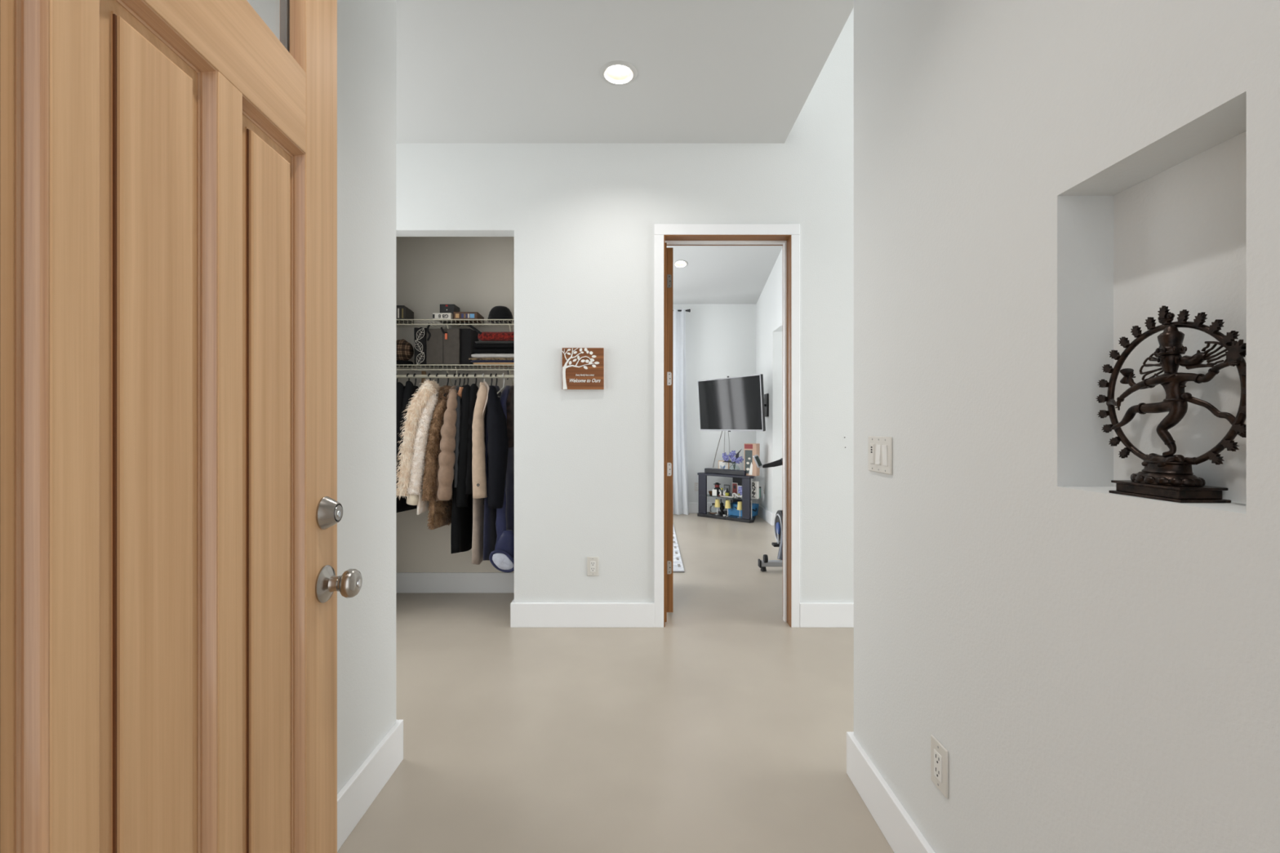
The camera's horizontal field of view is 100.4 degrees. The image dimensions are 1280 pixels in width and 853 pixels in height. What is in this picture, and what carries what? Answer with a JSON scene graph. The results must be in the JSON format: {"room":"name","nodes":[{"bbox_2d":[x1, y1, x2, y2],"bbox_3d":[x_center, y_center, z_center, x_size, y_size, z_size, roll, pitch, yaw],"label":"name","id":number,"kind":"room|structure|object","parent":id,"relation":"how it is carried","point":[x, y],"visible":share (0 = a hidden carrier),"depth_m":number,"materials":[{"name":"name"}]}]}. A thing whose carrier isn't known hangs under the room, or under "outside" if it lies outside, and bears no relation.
{"room":"entrance hall","nodes":[
{"label":"entrance hall","id":0,"kind":"room"},
{"bbox_2d":[246,0,395,794],"bbox_3d":[-1.754,-0.260,1.052,1.693,3.020,1.864,0,0,0],"label":"wall","id":1,"kind":"structure","parent":0,"point":[366,28],"depth_m":1.76,"materials":[{"name":"white paint"}]},
{"bbox_2d":[337,720,403,851],"bbox_3d":[-0.897,1.175,1.067,0.019,0.150,1.873,0,0,0],"label":"baseboard","id":2,"kind":"structure","parent":1,"relation":"attached to","point":[358,793],"depth_m":1.74,"materials":[{"name":"white paint"}]},
{"bbox_2d":[395,236,514,572],"bbox_3d":[-1.580,-0.260,4.030,1.840,3.020,0.020,0,0,0],"label":"wall","id":3,"kind":"structure","parent":0,"point":[470,273],"depth_m":4.02,"materials":[{"name":"beige paint"}]},
{"bbox_2d":[395,572,514,592],"bbox_3d":[-1.577,1.175,4.011,1.825,0.150,0.019,0,0,0],"label":"baseboard","id":4,"kind":"structure","parent":3,"relation":"attached to","point":[406,582],"depth_m":4.00,"materials":[{"name":"white paint"}]},
{"bbox_2d":[395,364,514,386],"bbox_3d":[-1.577,-0.291,3.874,1.825,0.287,0.286,0,0,0],"label":"wire shelf","id":5,"kind":"object","parent":3,"relation":"attached to","point":[403,365],"visible":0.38,"depth_m":3.73,"materials":[{"name":"beige"}]},
{"bbox_2d":[395,339,414,367],"bbox_3d":[-1.720,-0.533,3.840,0.184,0.192,0.166,0,0,0],"label":"cap","id":6,"kind":"object","parent":5,"relation":"on","point":[404,349],"visible":0.68,"depth_m":3.79,"materials":[{"name":"black fabric"}]},
{"bbox_2d":[413,327,435,368],"bbox_3d":[-1.555,-0.569,3.866,0.086,0.265,0.215,0,0,0],"label":"bag","id":7,"kind":"object","parent":5,"relation":"on","point":[420,334],"visible":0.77,"depth_m":3.77,"materials":[{"name":"black fabric"}]},
{"bbox_2d":[414,340,422,352],"bbox_3d":[-1.561,-0.566,3.760,0.059,0.088,0.003,0,0,0],"label":"print","id":8,"kind":"object","parent":7,"relation":"on","point":[418,344],"depth_m":3.77,"materials":[{"name":"beige"}]},
{"bbox_2d":[416,328,424,340],"bbox_3d":[-1.549,-0.651,3.760,0.059,0.088,0.003,0,0,0],"label":"print","id":9,"kind":"object","parent":7,"relation":"on","point":[420,331],"depth_m":3.76,"materials":[{"name":"beige"}]},
{"bbox_2d":[416,351,424,364],"bbox_3d":[-1.549,-0.481,3.760,0.059,0.088,0.003,0,0,0],"label":"print","id":10,"kind":"object","parent":7,"relation":"attached to","point":[420,355],"depth_m":3.76,"materials":[{"name":"beige"}]},
{"bbox_2d":[426,322,481,368],"bbox_3d":[-1.312,-0.586,3.869,0.390,0.298,0.242,0,0,0],"label":"cooler bag","id":11,"kind":"object","parent":5,"relation":"on","point":[446,346],"visible":0.94,"depth_m":3.76,"materials":[{"name":"black fabric"}]},
{"bbox_2d":[472,362,514,367],"bbox_3d":[-1.010,-0.446,3.875,0.340,0.013,0.225,0,0,0],"label":"blouse","id":12,"kind":"object","parent":5,"relation":"on","point":[474,363],"visible":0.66,"depth_m":3.78,"materials":[{"name":"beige fabric"}]},
{"bbox_2d":[470,360,514,363],"bbox_3d":[-1.019,-0.461,3.875,0.358,0.016,0.224,0,0,0],"label":"trousers","id":13,"kind":"object","parent":12,"relation":"on","point":[473,361],"visible":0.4,"depth_m":3.77,"materials":[{"name":"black fabric"}]},
{"bbox_2d":[468,357,514,360],"bbox_3d":[-1.025,-0.478,3.875,0.371,0.017,0.223,0,0,0],"label":"scarf","id":14,"kind":"object","parent":13,"relation":"on","point":[472,358],"visible":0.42,"depth_m":3.77,"materials":[{"name":"fabric"}]},
{"bbox_2d":[471,353,514,357],"bbox_3d":[-1.016,-0.502,3.874,0.354,0.029,0.223,0,0,0],"label":"shirt","id":15,"kind":"object","parent":14,"relation":"on","point":[475,355],"visible":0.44,"depth_m":3.77,"materials":[{"name":"white fabric"}]},
{"bbox_2d":[473,343,514,353],"bbox_3d":[-1.010,-0.553,3.875,0.341,0.072,0.224,0,0,0],"label":"sweater","id":16,"kind":"object","parent":15,"relation":"on","point":[480,348],"visible":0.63,"depth_m":3.77,"materials":[{"name":"black fabric"}]},
{"bbox_2d":[475,341,514,343],"bbox_3d":[-1.003,-0.598,3.875,0.327,0.015,0.223,0,0,0],"label":"cardigan","id":17,"kind":"object","parent":16,"relation":"on","point":[477,342],"visible":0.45,"depth_m":3.77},
{"bbox_2d":[477,331,514,341],"bbox_3d":[-0.994,-0.641,3.875,0.309,0.070,0.221,0,0,0],"label":"folded blanket","id":18,"kind":"object","parent":17,"relation":"on","point":[485,335],"visible":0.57,"depth_m":3.77,"materials":[{"name":"fabric"}]},
{"bbox_2d":[395,319,514,332],"bbox_3d":[-1.577,-0.609,3.874,1.825,0.287,0.286,0,0,0],"label":"wire shelf","id":19,"kind":"object","parent":3,"relation":"attached to","point":[398,323],"visible":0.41,"depth_m":3.77,"materials":[{"name":"beige"}]},
{"bbox_2d":[395,305,413,323],"bbox_3d":[-1.728,-0.805,3.855,0.125,0.104,0.191,0,0,-6],"label":"striped box","id":20,"kind":"object","parent":19,"relation":"on","point":[402,312],"visible":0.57,"depth_m":3.77,"materials":[{"name":"black"}]},
{"bbox_2d":[432,312,454,321],"bbox_3d":[-1.393,-0.776,3.792,0.129,0.046,0.086,0,0,2],"label":"box","id":21,"kind":"object","parent":19,"relation":"on","point":[435,315],"visible":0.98,"depth_m":3.75,"materials":[{"name":"beige"}]},
{"bbox_2d":[440,304,459,323],"bbox_3d":[-1.390,-0.818,3.900,0.106,0.128,0.121,0,0,0],"label":"box","id":22,"kind":"object","parent":19,"relation":"on","point":[451,308],"visible":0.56,"depth_m":3.84,"materials":[{"name":"black"}]},
{"bbox_2d":[453,311,484,323],"bbox_3d":[-1.238,-0.782,3.865,0.169,0.058,0.191,0,0,-3],"label":"game box","id":23,"kind":"object","parent":19,"relation":"on","point":[457,315],"visible":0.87,"depth_m":3.77,"materials":[{"name":"brown"}]},
{"bbox_2d":[487,306,513,323],"bbox_3d":[-1.009,-0.812,3.860,0.184,0.118,0.147,0,0,0],"label":"knit hat","id":24,"kind":"object","parent":19,"relation":"on","point":[497,312],"visible":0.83,"depth_m":3.81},
{"bbox_2d":[337,513,893,852],"bbox_3d":[1.800,1.310,3.300,9.600,0.120,9.800,0,0,0],"label":"floor","id":25,"kind":"structure","parent":0,"point":[723,726],"depth_m":2.23,"materials":[{"name":"concrete"}]},
{"bbox_2d":[0,0,362,852],"bbox_3d":[-0.552,0.024,0.625,0.110,2.428,0.870,0,0,-5],"label":"door","id":26,"kind":"structure","parent":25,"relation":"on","point":[171,512],"depth_m":0.64,"materials":[{"name":"brown wood"}]},
{"bbox_2d":[673,527,684,572],"bbox_3d":[-0.738,1.244,5.755,2.325,0.011,2.390,0,0,0],"label":"rug","id":27,"kind":"object","parent":25,"relation":"on","point":[677,563],"visible":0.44,"depth_m":5.00,"materials":[{"name":"fabric"}]},
{"bbox_2d":[697,472,755,523],"bbox_3d":[1.271,0.947,7.335,0.844,0.604,0.480,0,0,41],"label":"stand","id":28,"kind":"object","parent":25,"relation":"on","point":[745,482],"visible":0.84,"depth_m":7.17,"materials":[{"name":"black laminate"}]},
{"bbox_2d":[709,502,718,513],"bbox_3d":[1.029,1.137,7.437,0.124,0.140,0.124,0,0,41],"label":"glass dome","id":29,"kind":"object","parent":28,"relation":"on","point":[713,509],"visible":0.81,"depth_m":7.39,"materials":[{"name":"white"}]},
{"bbox_2d":[711,482,720,495],"bbox_3d":[1.060,0.862,7.361,0.104,0.176,0.120,0,0,40],"label":"figurine","id":30,"kind":"object","parent":28,"relation":"on","point":[716,491],"visible":0.99,"depth_m":7.33,"materials":[{"name":"black"}]},
{"bbox_2d":[714,497,722,515],"bbox_3d":[1.062,1.099,7.304,0.106,0.216,0.080,0,0,41],"label":"table lamp","id":31,"kind":"object","parent":28,"relation":"on","point":[717,500],"visible":1,"depth_m":7.28,"materials":[{"name":"fabric"}]},
{"bbox_2d":[718,460,728,469],"bbox_3d":[1.154,0.558,7.345,0.156,0.172,0.019,0,0,32],"label":"picture","id":32,"kind":"object","parent":28,"relation":"on","point":[725,465],"visible":0.68,"depth_m":7.34,"materials":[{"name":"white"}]},
{"bbox_2d":[704,467,746,475],"bbox_3d":[1.155,0.612,7.203,0.630,0.066,0.082,0,0,41],"label":"soundbar","id":33,"kind":"object","parent":28,"relation":"on","point":[718,471],"visible":1,"depth_m":7.16,"materials":[{"name":"black plastic"}]},
{"bbox_2d":[705,469,743,475],"bbox_3d":[1.130,0.612,7.173,0.600,0.050,0.002,0,0,41],"label":"grille","id":34,"kind":"object","parent":33,"relation":"attached to","point":[730,472],"depth_m":7.15,"materials":[{"name":"black fabric"}]},
{"bbox_2d":[699,493,752,500],"bbox_3d":[1.269,0.954,7.335,0.794,0.008,0.451,0,0,41],"label":"glass shelf","id":35,"kind":"object","parent":28,"relation":"attached to","point":[704,495],"depth_m":7.26,"materials":[{"name":"grey"}]},
{"bbox_2d":[724,499,732,516],"bbox_3d":[1.186,1.098,7.198,0.106,0.217,0.080,0,0,41],"label":"table lamp","id":36,"kind":"object","parent":28,"relation":"on","point":[727,505],"visible":1,"depth_m":7.17,"materials":[{"name":"fabric"}]},
{"bbox_2d":[722,448,743,470],"bbox_3d":[1.254,0.472,7.218,0.346,0.345,0.160,0,0,40],"label":"flower vase","id":37,"kind":"object","parent":28,"relation":"on","point":[735,460],"visible":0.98,"depth_m":7.18,"materials":[{"name":"clear glass"}]},
{"bbox_2d":[732,482,737,495],"bbox_3d":[1.303,0.862,7.319,0.084,0.175,0.016,0,0,41],"label":"picture card","id":38,"kind":"object","parent":28,"relation":"on","point":[735,486],"visible":0.9,"depth_m":7.31,"materials":[{"name":"paper"}]},
{"bbox_2d":[737,500,742,518],"bbox_3d":[1.325,1.099,7.066,0.106,0.215,0.080,0,0,41],"label":"table lamp","id":39,"kind":"object","parent":28,"relation":"on","point":[740,503],"visible":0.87,"depth_m":7.04,"materials":[{"name":"fabric"}]},
{"bbox_2d":[728,502,759,516],"bbox_3d":[1.408,1.129,7.244,0.368,0.155,0.281,0,0,40],"label":"storage bin","id":40,"kind":"object","parent":28,"relation":"on","point":[733,511],"visible":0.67,"depth_m":7.20,"materials":[{"name":"blue"}]},
{"bbox_2d":[743,443,759,475],"bbox_3d":[1.471,0.434,7.016,0.170,0.420,0.126,0,0,34],"label":"gift box","id":41,"kind":"object","parent":28,"relation":"on","point":[750,450],"visible":0.98,"depth_m":6.97,"materials":[{"name":"beige"}]},
{"bbox_2d":[744,449,752,475],"bbox_3d":[1.423,0.471,6.979,0.089,0.323,0.062,0,0,0],"label":"print","id":42,"kind":"object","parent":41,"relation":"attached to","point":[748,453],"depth_m":6.98,"materials":[{"name":"beige"}]},
{"bbox_2d":[751,480,759,498],"bbox_3d":[1.513,0.837,7.036,0.100,0.225,0.062,0,0,41],"label":"box","id":43,"kind":"object","parent":28,"relation":"on","point":[755,485],"visible":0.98,"depth_m":7.00,"materials":[{"name":"white"}]},
{"bbox_2d":[752,454,782,571],"bbox_3d":[1.504,0.750,5.046,0.671,0.987,1.329,0,0,29],"label":"exercise bike","id":44,"kind":"object","parent":25,"relation":"on","point":[778,523],"visible":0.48,"depth_m":4.84,"materials":[{"name":"silver metal"}]},
{"bbox_2d":[395,7,853,602],"bbox_3d":[1.750,-0.900,3.389,8.700,4.300,0.114,0,0,0],"label":"wall","id":45,"kind":"structure","parent":0,"point":[581,219],"depth_m":3.33,"materials":[{"name":"white paint"}]},
{"bbox_2d":[510,602,654,627],"bbox_3d":[-0.358,1.175,3.322,0.895,0.150,0.019,0,0,0],"label":"baseboard","id":46,"kind":"structure","parent":45,"relation":"attached to","point":[522,615],"depth_m":3.31,"materials":[{"name":"white paint"}]},
{"bbox_2d":[562,347,604,389],"bbox_3d":[-0.354,-0.359,3.317,0.259,0.259,0.030,0,0,0],"label":"wall plaque","id":47,"kind":"object","parent":45,"relation":"attached to","point":[583,368],"visible":1,"depth_m":3.31,"materials":[{"name":"brown wood"}]},
{"bbox_2d":[586,556,598,575],"bbox_3d":[-0.294,0.873,3.328,0.073,0.119,0.009,0,0,0],"label":"wall outlet","id":48,"kind":"object","parent":45,"relation":"attached to","point":[592,562],"visible":1,"depth_m":3.33,"materials":[{"name":"white plastic"}]},
{"bbox_2d":[590,560,595,572],"bbox_3d":[-0.294,0.873,3.325,0.034,0.067,0.003,0,0,0],"label":"receptacle","id":49,"kind":"object","parent":48,"relation":"attached to","point":[593,563],"depth_m":3.32,"materials":[{"name":"white"}]},
{"bbox_2d":[653,235,663,627],"bbox_3d":[0.118,0.029,3.324,0.059,2.443,0.017,0,0,0],"label":"trim","id":50,"kind":"structure","parent":45,"relation":"attached to","point":[658,239],"depth_m":3.31,"materials":[{"name":"white paint"}]},
{"bbox_2d":[663,235,664,626],"bbox_3d":[0.145,0.031,3.413,0.020,2.438,0.185,0,0,0],"label":"trim","id":51,"kind":"structure","parent":45,"relation":"attached to","point":[664,236],"depth_m":3.32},
{"bbox_2d":[664,242,666,622],"bbox_3d":[0.163,0.038,3.425,0.015,2.424,0.040,0,0,0],"label":"trim","id":52,"kind":"structure","parent":45,"relation":"attached to","point":[665,243],"depth_m":3.40,"materials":[{"name":"wood"}]},
{"bbox_2d":[666,247,673,612],"bbox_3d":[0.197,0.023,3.894,0.043,2.410,0.752,0,0,0],"label":"door","id":53,"kind":"structure","parent":45,"relation":"in","point":[669,250],"depth_m":3.52,"materials":[{"name":"brown wood"}]},
{"bbox_2d":[653,223,799,235],"bbox_3d":[0.541,-1.227,3.324,0.905,0.066,0.017,0,0,0],"label":"trim","id":54,"kind":"structure","parent":45,"relation":"attached to","point":[659,228],"depth_m":3.31,"materials":[{"name":"white paint"}]},
{"bbox_2d":[663,235,791,245],"bbox_3d":[0.546,-1.198,3.413,0.822,0.020,0.185,0,0,0],"label":"trim","id":55,"kind":"structure","parent":45,"relation":"attached to","point":[667,237],"depth_m":3.36,"materials":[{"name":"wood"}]},
{"bbox_2d":[782,242,786,622],"bbox_3d":[0.930,0.038,3.425,0.013,2.424,0.040,0,0,0],"label":"trim","id":56,"kind":"structure","parent":45,"relation":"attached to","point":[784,246],"depth_m":3.40,"materials":[{"name":"white paint"}]},
{"bbox_2d":[786,235,791,626],"bbox_3d":[0.947,0.031,3.413,0.020,2.438,0.185,0,0,0],"label":"trim","id":57,"kind":"structure","parent":45,"relation":"attached to","point":[788,241],"depth_m":3.35,"materials":[{"name":"wood"}]},
{"bbox_2d":[791,235,799,627],"bbox_3d":[0.968,0.029,3.324,0.052,2.443,0.017,0,0,0],"label":"trim","id":58,"kind":"structure","parent":45,"relation":"attached to","point":[795,239],"depth_m":3.31,"materials":[{"name":"white paint"}]},
{"bbox_2d":[800,602,853,627],"bbox_3d":[3.447,1.175,3.322,4.906,0.150,0.019,0,0,0],"label":"baseboard","id":59,"kind":"structure","parent":45,"relation":"attached to","point":[812,615],"depth_m":3.31,"materials":[{"name":"white paint"}]},
{"bbox_2d":[395,0,853,143],"bbox_3d":[-0.849,-1.835,1.656,3.502,0.130,3.352,0,0,0],"label":"ceiling","id":60,"kind":"structure","parent":0,"point":[468,71],"depth_m":2.65,"materials":[{"name":"grey paint"}]},
{"bbox_2d":[600,60,637,85],"bbox_3d":[-0.107,-1.783,2.672,0.187,0.042,0.187,0,0,0],"label":"recessed light","id":61,"kind":"object","parent":60,"relation":"in","point":[616,73],"visible":0.93,"depth_m":2.70,"materials":[{"name":"grey"}]},
{"bbox_2d":[673,303,755,502],"bbox_3d":[-0.350,-0.260,7.766,4.300,3.020,0.120,0,0,0],"label":"wall","id":62,"kind":"structure","parent":0,"point":[721,338],"depth_m":7.71,"materials":[{"name":"white paint"}]},
{"bbox_2d":[688,502,755,513],"bbox_3d":[-0.320,1.175,7.697,3.960,0.150,0.019,0,0,0],"label":"baseboard","id":63,"kind":"structure","parent":62,"relation":"attached to","point":[693,507],"depth_m":7.69,"materials":[{"name":"white paint"}]},
{"bbox_3d":[-0.417,-1.635,7.601,2.261,0.047,0.207,0,0,0],"label":"curtain rod","id":64,"kind":"object","parent":62,"relation":"attached to","visible":0},
{"bbox_2d":[673,308,688,515],"bbox_3d":[0.395,-0.206,7.508,0.590,2.888,0.094,0,0,0],"label":"curtain","id":65,"kind":"object","parent":64,"relation":"hanging from","point":[681,505],"visible":0.31,"depth_m":7.50,"materials":[{"name":"white fabric"}]},
{"bbox_2d":[666,245,782,303],"bbox_3d":[-0.360,-2.336,5.636,4.320,1.190,4.380,0,0,0],"label":"ceiling","id":66,"kind":"structure","parent":0,"point":[713,274],"depth_m":6.88,"materials":[{"name":"grey paint"}]},
{"bbox_2d":[673,259,688,267],"bbox_3d":[0.506,-2.038,6.642,0.186,0.073,0.182,0,0,-5],"label":"recessed light","id":67,"kind":"object","parent":66,"relation":"in","point":[680,263],"visible":0.97,"depth_m":6.67,"materials":[{"name":"grey"}]},
{"bbox_2d":[755,247,782,513],"bbox_3d":[1.740,-0.780,5.603,0.120,4.060,4.206,0,0,0],"label":"wall","id":68,"kind":"structure","parent":0,"point":[769,306],"depth_m":6.83,"materials":[{"name":"white paint"}]},
{"bbox_2d":[755,502,773,525],"bbox_3d":[1.671,1.175,7.209,0.019,0.150,0.956,0,0,0],"label":"baseboard","id":69,"kind":"structure","parent":68,"relation":"attached to","point":[764,513],"depth_m":7.04,"materials":[{"name":"white paint"}]},
{"bbox_2d":[764,393,768,417],"bbox_3d":[1.442,-0.280,6.911,0.604,0.300,0.153,0,0,-28],"label":"mount","id":70,"kind":"object","parent":68,"relation":"attached to","point":[766,395],"depth_m":6.95,"materials":[{"name":"black plastic"}]},
{"bbox_2d":[697,373,765,431],"bbox_3d":[1.125,-0.281,6.657,0.115,0.694,1.100,0,0,-35],"label":"television","id":71,"kind":"object","parent":70,"relation":"attached to","point":[736,403],"visible":1,"depth_m":6.57,"materials":[{"name":"black plastic"}]},
{"bbox_2d":[782,331,782,510],"bbox_3d":[2.400,-0.250,5.750,1.200,3.000,2.240,0,0,0],"label":"wall","id":72,"kind":"structure","parent":0,"point":[782,331],"depth_m":6.75,"materials":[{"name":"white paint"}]},
{"bbox_2d":[853,0,1279,852],"bbox_3d":[0.833,-0.900,1.012,0.139,4.300,1.784,0,0,0],"label":"wall","id":73,"kind":"structure","parent":0,"point":[1095,669],"depth_m":0.97,"materials":[{"name":"white paint"}]},
{"bbox_2d":[867,435,892,475],"bbox_3d":[0.757,0.089,1.690,0.011,0.115,0.162,0,0,0],"label":"light switch","id":74,"kind":"object","parent":73,"relation":"attached to","point":[879,448],"visible":1,"depth_m":1.68,"materials":[{"name":"white plastic"}]},
{"bbox_2d":[846,731,934,852],"bbox_3d":[0.753,1.175,1.026,0.019,0.150,1.793,0,0,0],"label":"baseboard","id":75,"kind":"structure","parent":73,"relation":"attached to","point":[902,834],"depth_m":1.63,"materials":[{"name":"white paint"}]},
{"bbox_2d":[930,734,948,799],"bbox_3d":[0.759,0.861,1.353,0.009,0.119,0.073,0,0,0],"label":"wall outlet","id":76,"kind":"object","parent":73,"relation":"attached to","point":[939,753],"visible":1,"depth_m":1.34,"materials":[{"name":"white plastic"}]},
{"bbox_2d":[933,748,942,783],"bbox_3d":[0.756,0.861,1.353,0.003,0.067,0.034,0,0,0],"label":"receptacle","id":77,"kind":"object","parent":76,"relation":"attached to","point":[937,752],"depth_m":1.35,"materials":[{"name":"white"}]},
{"bbox_2d":[1096,306,1246,502],"bbox_3d":[0.812,-0.038,0.823,0.073,0.296,0.250,0,0,0],"label":"bronze statue","id":78,"kind":"object","parent":73,"relation":"in","point":[1167,477],"visible":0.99,"depth_m":0.80,"materials":[{"name":"metal"}]},
{"bbox_2d":[1131,471,1204,487],"bbox_3d":[0.812,0.080,0.823,0.064,0.018,0.094,0,0,0],"label":"pedestal","id":79,"kind":"object","parent":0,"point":[1143,478],"depth_m":0.80,"materials":[{"name":"brown metal"}]},
{"bbox_3d":[-0.640,-0.900,3.798,0.040,4.300,0.704,0,0,0],"label":"wall","id":80,"kind":"structure","parent":0,"visible":0},
{"bbox_2d":[395,367,514,379],"bbox_3d":[-1.577,-0.374,3.767,1.825,0.088,0.039,0,0,0],"label":"closet rod","id":81,"kind":"object","parent":80,"relation":"attached to","point":[508,375],"visible":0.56,"depth_m":3.75,"materials":[{"name":"silver metal"}]},
{"bbox_2d":[497,373,505,397],"bbox_3d":[-0.961,-0.287,3.760,0.010,0.175,0.417,0,0,0],"label":"hanger","id":82,"kind":"object","parent":81,"relation":"hanging from","point":[498,392],"visible":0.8,"depth_m":3.75,"materials":[{"name":"white"}]},
{"bbox_2d":[488,385,514,573],"bbox_3d":[-0.902,0.338,3.731,0.182,1.249,0.479,0,0,0],"label":"coat","id":83,"kind":"object","parent":82,"relation":"hanging from","point":[502,558],"visible":0.58,"depth_m":3.56,"materials":[{"name":"blue fabric"}]},
{"bbox_2d":[488,529,514,573],"bbox_3d":[-0.902,0.829,3.550,0.182,0.267,0.117,0,0,0],"label":"sleeve","id":84,"kind":"object","parent":83,"relation":"attached to","point":[502,558],"depth_m":3.51,"materials":[{"name":"blue fabric"}]},
{"bbox_2d":[506,385,514,448],"bbox_3d":[-0.890,-0.071,3.760,0.069,0.429,0.359,0,0,0],"label":"jacket","id":85,"kind":"object","parent":82,"relation":"hanging from","point":[510,400],"visible":0.45,"depth_m":3.61,"materials":[{"name":"fabric"}]},
{"bbox_3d":[-1.049,-0.287,3.760,0.010,0.175,0.417,0,0,0],"label":"hanger","id":86,"kind":"object","parent":81,"relation":"hanging from","visible":0},
{"bbox_2d":[483,385,508,508],"bbox_3d":[-1.010,0.131,3.711,0.173,0.833,0.519,0,0,-16],"label":"coat","id":87,"kind":"object","parent":86,"relation":"hanging from","point":[495,420],"visible":0.84,"depth_m":3.48,"materials":[{"name":"fabric"}]},
{"bbox_3d":[-1.102,-0.287,3.760,0.010,0.175,0.417,0,0,0],"label":"hanger","id":88,"kind":"object","parent":81,"relation":"hanging from","visible":0},
{"bbox_2d":[471,381,489,564],"bbox_3d":[-1.095,0.308,3.723,0.119,1.236,0.500,0,0,-11],"label":"coat","id":89,"kind":"object","parent":88,"relation":"hanging from","point":[478,473],"visible":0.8,"depth_m":3.51,"materials":[{"name":"beige fabric"}]},
{"bbox_3d":[-1.014,-0.287,3.760,0.010,0.175,0.417,0,0,0],"label":"hanger","id":90,"kind":"object","parent":81,"relation":"hanging from","visible":0},
{"bbox_2d":[483,385,501,560],"bbox_3d":[-1.020,0.309,3.759,0.063,1.191,0.433,0,0,3],"label":"coat","id":91,"kind":"object","parent":90,"relation":"hanging from","point":[490,535],"visible":0.25,"depth_m":3.56,"materials":[{"name":"fabric"}]},
{"bbox_3d":[-1.358,-0.287,3.760,0.010,0.175,0.417,0,0,0],"label":"hanger","id":92,"kind":"object","parent":81,"relation":"hanging from","visible":0},
{"bbox_2d":[421,385,452,529],"bbox_3d":[-1.344,0.205,3.737,0.187,0.991,0.492,0,0,5],"label":"coat","id":93,"kind":"object","parent":92,"relation":"hanging from","point":[440,512],"visible":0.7,"depth_m":3.54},
{"bbox_3d":[-1.274,-0.287,3.760,0.010,0.175,0.417,0,0,0],"label":"hanger","id":94,"kind":"object","parent":81,"relation":"hanging from","visible":0},
{"bbox_2d":[452,385,462,488],"bbox_3d":[-1.236,0.085,3.752,0.111,0.741,0.449,0,0,0],"label":"jacket","id":95,"kind":"object","parent":94,"relation":"hanging from","point":[459,388],"visible":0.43,"depth_m":3.53,"materials":[{"name":"fabric"}]},
{"bbox_3d":[-1.243,-0.287,3.760,0.010,0.175,0.417,0,0,0],"label":"hanger","id":96,"kind":"object","parent":81,"relation":"hanging from","visible":0},
{"bbox_2d":[450,384,472,554],"bbox_3d":[-1.224,0.284,3.735,0.150,1.141,0.480,0,0,-12],"label":"coat","id":97,"kind":"object","parent":96,"relation":"hanging from","point":[461,528],"visible":0.67,"depth_m":3.54,"materials":[{"name":"black fabric"}]},
{"bbox_3d":[-1.305,-0.287,3.760,0.010,0.175,0.417,0,0,0],"label":"hanger","id":98,"kind":"object","parent":81,"relation":"hanging from","visible":0},
{"bbox_2d":[435,385,457,502],"bbox_3d":[-1.289,0.110,3.721,0.168,0.791,0.511,0,0,0],"label":"coat","id":99,"kind":"object","parent":98,"relation":"hanging from","point":[446,457],"visible":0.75,"depth_m":3.49,"materials":[{"name":"beige fabric"}]},
{"bbox_3d":[-1.485,-0.287,3.760,0.010,0.175,0.417,0,0,0],"label":"hanger","id":100,"kind":"object","parent":81,"relation":"hanging from","visible":0},
{"bbox_2d":[395,379,439,500],"bbox_3d":[-1.511,0.083,3.730,0.308,0.817,0.536,0,0,-5],"label":"coat","id":101,"kind":"object","parent":100,"relation":"hanging from","point":[418,402],"visible":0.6,"depth_m":3.51,"materials":[{"name":"fur"}]},
{"bbox_3d":[-1.428,-0.287,3.760,0.010,0.175,0.417,0,0,0],"label":"hanger","id":102,"kind":"object","parent":81,"relation":"hanging from","visible":0},
{"bbox_2d":[406,386,440,515],"bbox_3d":[-1.481,0.151,3.727,0.213,0.874,0.476,0,0,-10],"label":"jacket","id":103,"kind":"object","parent":102,"relation":"hanging from","point":[415,490],"visible":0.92,"depth_m":3.52,"materials":[{"name":"fur"}]},
{"bbox_3d":[-1.719,-0.287,3.760,0.010,0.175,0.417,0,0,0],"label":"hanger","id":104,"kind":"object","parent":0,"visible":0},
{"bbox_2d":[395,382,404,476],"bbox_3d":[-1.706,0.112,3.724,0.159,0.820,0.480,0,0,-20],"label":"jacket","id":105,"kind":"object","parent":104,"relation":"hanging from","point":[400,388],"visible":0.24,"depth_m":3.52,"materials":[{"name":"black fabric"}]},
{"bbox_3d":[-1.635,-0.287,3.760,0.010,0.175,0.417,0,0,0],"label":"hanger","id":106,"kind":"object","parent":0,"visible":0},
{"bbox_2d":[395,380,414,488],"bbox_3d":[-1.623,0.145,3.741,0.239,0.904,0.466,0,0,0],"label":"jacket","id":107,"kind":"object","parent":106,"relation":"hanging from","point":[409,390],"visible":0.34,"depth_m":3.52,"materials":[{"name":"black fabric"}]},
{"bbox_3d":[-1.587,-0.287,3.760,0.010,0.175,0.417,0,0,0],"label":"hanger","id":108,"kind":"object","parent":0,"visible":0},
{"bbox_2d":[395,385,418,512],"bbox_3d":[-1.623,0.151,3.759,0.100,0.874,0.437,0,0,4],"label":"jacket","id":109,"kind":"object","parent":108,"relation":"hanging from","point":[402,505],"visible":0.05,"depth_m":3.66,"materials":[{"name":"black fabric"}]},
{"bbox_3d":[-1.159,-0.287,3.760,0.010,0.175,0.417,0,0,0],"label":"hanger","id":110,"kind":"object","parent":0,"visible":0},
{"bbox_2d":[465,383,478,494],"bbox_3d":[-1.160,0.088,3.742,0.094,0.751,0.462,0,0,-10],"label":"coat","id":111,"kind":"object","parent":110,"relation":"hanging from","point":[473,388],"visible":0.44,"depth_m":3.52,"materials":[{"name":"black fabric"}]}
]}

